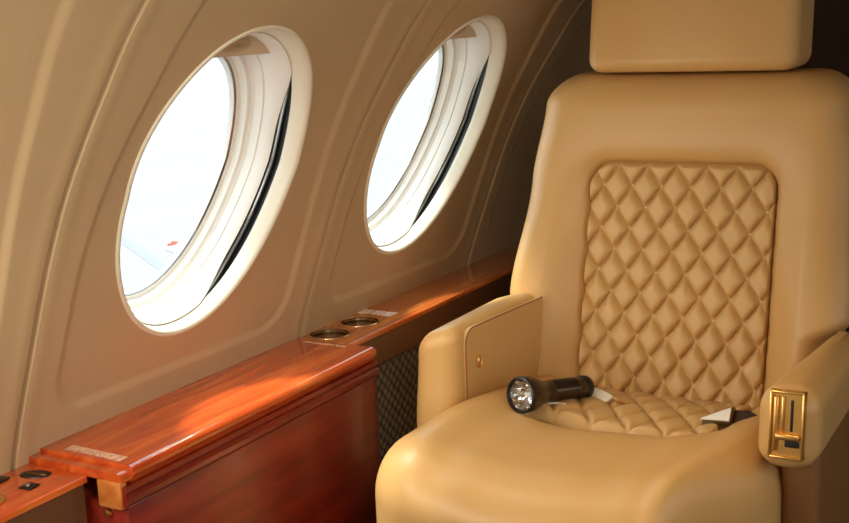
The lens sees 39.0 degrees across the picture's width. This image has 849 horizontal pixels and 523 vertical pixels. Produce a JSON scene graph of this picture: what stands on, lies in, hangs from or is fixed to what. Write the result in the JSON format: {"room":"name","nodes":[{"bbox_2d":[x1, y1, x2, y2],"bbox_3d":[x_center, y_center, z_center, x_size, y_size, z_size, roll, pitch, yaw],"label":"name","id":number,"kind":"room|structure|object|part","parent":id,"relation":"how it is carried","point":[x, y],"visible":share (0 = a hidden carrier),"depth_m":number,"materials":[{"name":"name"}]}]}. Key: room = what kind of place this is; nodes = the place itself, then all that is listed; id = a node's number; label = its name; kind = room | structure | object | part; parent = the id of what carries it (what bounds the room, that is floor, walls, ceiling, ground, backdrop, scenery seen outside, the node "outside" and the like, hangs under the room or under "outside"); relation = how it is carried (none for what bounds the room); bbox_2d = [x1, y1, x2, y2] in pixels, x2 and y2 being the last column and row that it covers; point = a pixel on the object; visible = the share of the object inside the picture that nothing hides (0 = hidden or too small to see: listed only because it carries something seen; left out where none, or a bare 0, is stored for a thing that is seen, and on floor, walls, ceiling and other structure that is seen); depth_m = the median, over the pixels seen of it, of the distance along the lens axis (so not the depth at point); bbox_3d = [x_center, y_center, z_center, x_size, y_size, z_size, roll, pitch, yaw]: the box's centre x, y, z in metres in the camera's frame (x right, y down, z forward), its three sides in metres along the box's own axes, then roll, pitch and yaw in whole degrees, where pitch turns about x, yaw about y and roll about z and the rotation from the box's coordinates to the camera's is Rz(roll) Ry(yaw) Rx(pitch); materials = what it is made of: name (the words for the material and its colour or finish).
{"room":"aircraft cabin","nodes":[
{"label":"aircraft cabin","id":0,"kind":"room"},
{"bbox_2d":[0,0,596,475],"bbox_3d":[0.200,-0.005,1.398,1.012,1.331,3.074,4,13,29],"label":"wall","id":1,"kind":"structure","parent":0,"point":[84,84],"depth_m":1.31,"materials":[{"name":"beige plastic"}]},
{"bbox_3d":[-0.153,-0.099,0.709,0.969,0.841,0.506,4,13,29],"label":"sidewall panel","id":2,"kind":"part","parent":1,"relation":"part of","materials":[{"name":"beige plastic"}]},
{"bbox_2d":[115,25,312,336],"bbox_3d":[-0.252,-0.086,1.349,0.268,0.355,0.307,4,13,29],"label":"window","id":3,"kind":"structure","parent":1,"relation":"in","point":[268,69],"depth_m":1.45,"materials":[{"name":"beige plastic"}]},
{"bbox_2d":[213,36,269,57],"bbox_3d":[-0.201,-0.228,1.261,0.022,0.026,0.151,4,13,29],"label":"shade","id":4,"kind":"object","parent":3,"relation":"attached to","point":[247,45],"depth_m":1.28,"materials":[{"name":"beige"}]},
{"bbox_3d":[0.094,-0.198,1.139,0.969,0.841,0.506,4,13,29],"label":"sidewall panel","id":5,"kind":"part","parent":1,"relation":"part of","materials":[{"name":"beige plastic"}]},
{"bbox_2d":[364,15,506,254],"bbox_3d":[-0.008,-0.183,1.773,0.268,0.355,0.334,4,13,29],"label":"window","id":6,"kind":"structure","parent":1,"relation":"in","point":[471,60],"depth_m":1.89,"materials":[{"name":"beige plastic"}]},
{"bbox_2d":[450,25,476,38],"bbox_3d":[0.043,-0.326,1.685,0.022,0.026,0.166,4,13,29],"label":"shade","id":7,"kind":"object","parent":6,"relation":"attached to","point":[470,31],"depth_m":1.72,"materials":[{"name":"beige"}]},
{"bbox_3d":[0.342,-0.296,1.569,0.969,0.841,0.506,4,13,29],"label":"sidewall panel","id":8,"kind":"part","parent":1,"relation":"part of","materials":[{"name":"beige plastic"}]},
{"bbox_3d":[0.589,-0.395,1.999,0.969,0.841,0.506,4,13,29],"label":"sidewall panel","id":9,"kind":"part","parent":1,"relation":"part of","materials":[{"name":"beige plastic"}]},
{"bbox_2d":[795,0,848,331],"bbox_3d":[1.372,-0.293,2.419,2.100,1.350,0.050,4,13,29],"label":"wall","id":10,"kind":"structure","parent":0,"point":[830,37],"depth_m":2.62,"materials":[{"name":"brown"}]},
{"bbox_3d":[0.655,0.689,1.263,2.100,0.050,3.120,4,13,29],"label":"floor","id":11,"kind":"structure","parent":0,"visible":0},
{"bbox_2d":[0,464,86,522],"bbox_3d":[-0.633,0.556,0.820,0.090,0.493,1.078,4,13,29],"label":"console","id":12,"kind":"object","parent":11,"relation":"on","point":[29,493],"visible":1,"depth_m":1.18,"materials":[{"name":"brown wood"}]},
{"bbox_2d":[19,470,50,478],"bbox_3d":[-0.394,0.215,1.216,0.033,0.001,0.021,0,12,12],"label":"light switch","id":13,"kind":"object","parent":12,"relation":"attached to","point":[23,474],"depth_m":1.21,"materials":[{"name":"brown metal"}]},
{"bbox_2d":[29,338,379,522],"bbox_3d":[-0.230,0.401,1.470,0.142,0.502,0.480,4,13,29],"label":"base cabinet","id":14,"kind":"object","parent":11,"relation":"on","point":[287,432],"visible":0.98,"depth_m":1.39,"materials":[{"name":"brown wood"}]},
{"bbox_3d":[-0.230,0.408,1.476,0.136,0.437,0.473,4,13,29],"label":"panel","id":15,"kind":"part","parent":14,"relation":"part of","materials":[{"name":"brown wood"}]},
{"bbox_3d":[-0.190,0.188,1.399,0.032,0.020,0.478,4,13,29],"label":"edge moulding","id":16,"kind":"part","parent":14,"relation":"part of","materials":[{"name":"brown wood"}]},
{"bbox_2d":[299,249,517,464],"bbox_3d":[0.032,0.288,1.972,0.094,0.501,0.668,4,13,29],"label":"ledge","id":17,"kind":"object","parent":11,"relation":"on","point":[396,327],"visible":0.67,"depth_m":1.79,"materials":[{"name":"orange wood"}]},
{"bbox_3d":[0.025,0.298,1.979,0.076,0.418,0.666,4,13,29],"label":"panel","id":18,"kind":"part","parent":17,"relation":"part of","materials":[{"name":"black fabric"}]},
{"bbox_2d":[375,0,848,522],"bbox_3d":[0.266,0.086,1.506,0.514,1.065,0.677,4,13,29],"label":"seat","id":19,"kind":"object","parent":11,"relation":"on","point":[683,251],"visible":0.93,"depth_m":1.57,"materials":[{"name":"beige leather"}]},
{"bbox_3d":[0.074,0.186,1.623,0.079,0.257,0.240,4,13,29],"label":"armrest","id":20,"kind":"part","parent":19,"relation":"part of","materials":[{"name":"beige leather"}]},
{"bbox_3d":[0.110,0.185,1.620,0.006,0.238,0.200,6,14,34],"label":"panel","id":21,"kind":"part","parent":19,"relation":"part of","materials":[{"name":"beige leather"}]},
{"bbox_2d":[507,375,594,413],"bbox_3d":[0.166,0.161,1.520,0.134,0.058,0.046,-12,15,-38],"label":"flashlight","id":22,"kind":"object","parent":19,"relation":"on","point":[525,394],"visible":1,"depth_m":1.50,"materials":[{"name":"brown"}]},
{"bbox_2d":[375,375,781,522],"bbox_3d":[0.220,0.298,1.465,0.436,0.250,0.480,4,13,29],"label":"cushion","id":23,"kind":"object","parent":19,"relation":"on","point":[472,457],"depth_m":1.33,"materials":[{"name":"beige leather"}]},
{"bbox_2d":[591,388,626,404],"bbox_3d":[0.228,0.176,1.564,0.085,0.019,0.028,5,14,32],"label":"belt","id":24,"kind":"object","parent":19,"relation":"on","point":[598,393],"visible":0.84,"depth_m":1.55,"materials":[{"name":"beige"}]},
{"bbox_3d":[0.254,0.181,1.549,0.020,0.013,0.018,-6,12,-16],"label":"tongue plate","id":25,"kind":"part","parent":24,"relation":"part of","materials":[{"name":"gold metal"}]},
{"bbox_3d":[0.284,0.193,1.556,0.256,0.064,0.240,4,13,29],"label":"quilted seat","id":26,"kind":"part","parent":19,"relation":"part of","materials":[{"name":"brown leather"}]},
{"bbox_3d":[0.358,0.007,1.665,0.489,0.528,0.277,4,13,29],"label":"backrest","id":27,"kind":"part","parent":19,"relation":"part of","materials":[{"name":"beige leather"}]},
{"bbox_2d":[700,407,757,430],"bbox_3d":[0.365,0.197,1.447,0.087,0.036,0.044,4,13,29],"label":"belt","id":28,"kind":"object","parent":19,"relation":"on","point":[725,418],"visible":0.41,"depth_m":1.45,"materials":[{"name":"brown metal"}]},
{"bbox_3d":[0.380,0.171,1.256,0.033,0.069,0.015,4,13,29],"label":"plate","id":29,"kind":"part","parent":19,"relation":"part of","materials":[{"name":"gold metal"}]},
{"bbox_3d":[0.379,0.170,1.254,0.036,0.073,0.020,4,13,29],"label":"latch plate","id":30,"kind":"part","parent":19,"relation":"part of","materials":[{"name":"gold metal"}]},
{"bbox_3d":[0.378,0.183,1.250,0.025,0.007,0.009,4,13,29],"label":"latch lever","id":31,"kind":"part","parent":19,"relation":"part of","materials":[{"name":"gold metal"}]},
{"bbox_3d":[0.446,0.152,1.376,0.065,0.090,0.283,4,13,29],"label":"armrest","id":32,"kind":"part","parent":19,"relation":"part of","materials":[{"name":"beige leather"}]},
{"label":"outside","id":33,"kind":"structure","parent":0,"visible":0},
{"bbox_2d":[165,241,182,253],"bbox_3d":[0.150,0.275,7.773,1.383,0.344,5.640,-11,15,-37],"label":"aircraft wing","id":34,"kind":"object","parent":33,"point":[172,246],"visible":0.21,"depth_m":9.41,"materials":[{"name":"grey paint"}]},
{"bbox_2d":[167,241,178,246],"bbox_3d":[-1.988,-0.133,9.498,0.068,0.068,0.120,4,13,29],"label":"tail fin","id":35,"kind":"object","parent":34,"relation":"attached to","point":[173,243],"depth_m":9.46,"materials":[{"name":"red"}]},
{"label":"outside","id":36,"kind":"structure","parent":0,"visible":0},
{"bbox_2d":[120,50,437,290],"bbox_3d":[-94.629,-21.629,137.660,298.400,0.100,450.000,4,13,29],"label":"sky","id":37,"kind":"structure","parent":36,"point":[178,165],"depth_m":23.50,"materials":[{"name":"white"}]},
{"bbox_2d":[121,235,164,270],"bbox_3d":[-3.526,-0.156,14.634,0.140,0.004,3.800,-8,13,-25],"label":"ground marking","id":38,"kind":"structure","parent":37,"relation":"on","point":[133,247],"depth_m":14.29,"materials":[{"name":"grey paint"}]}
]}

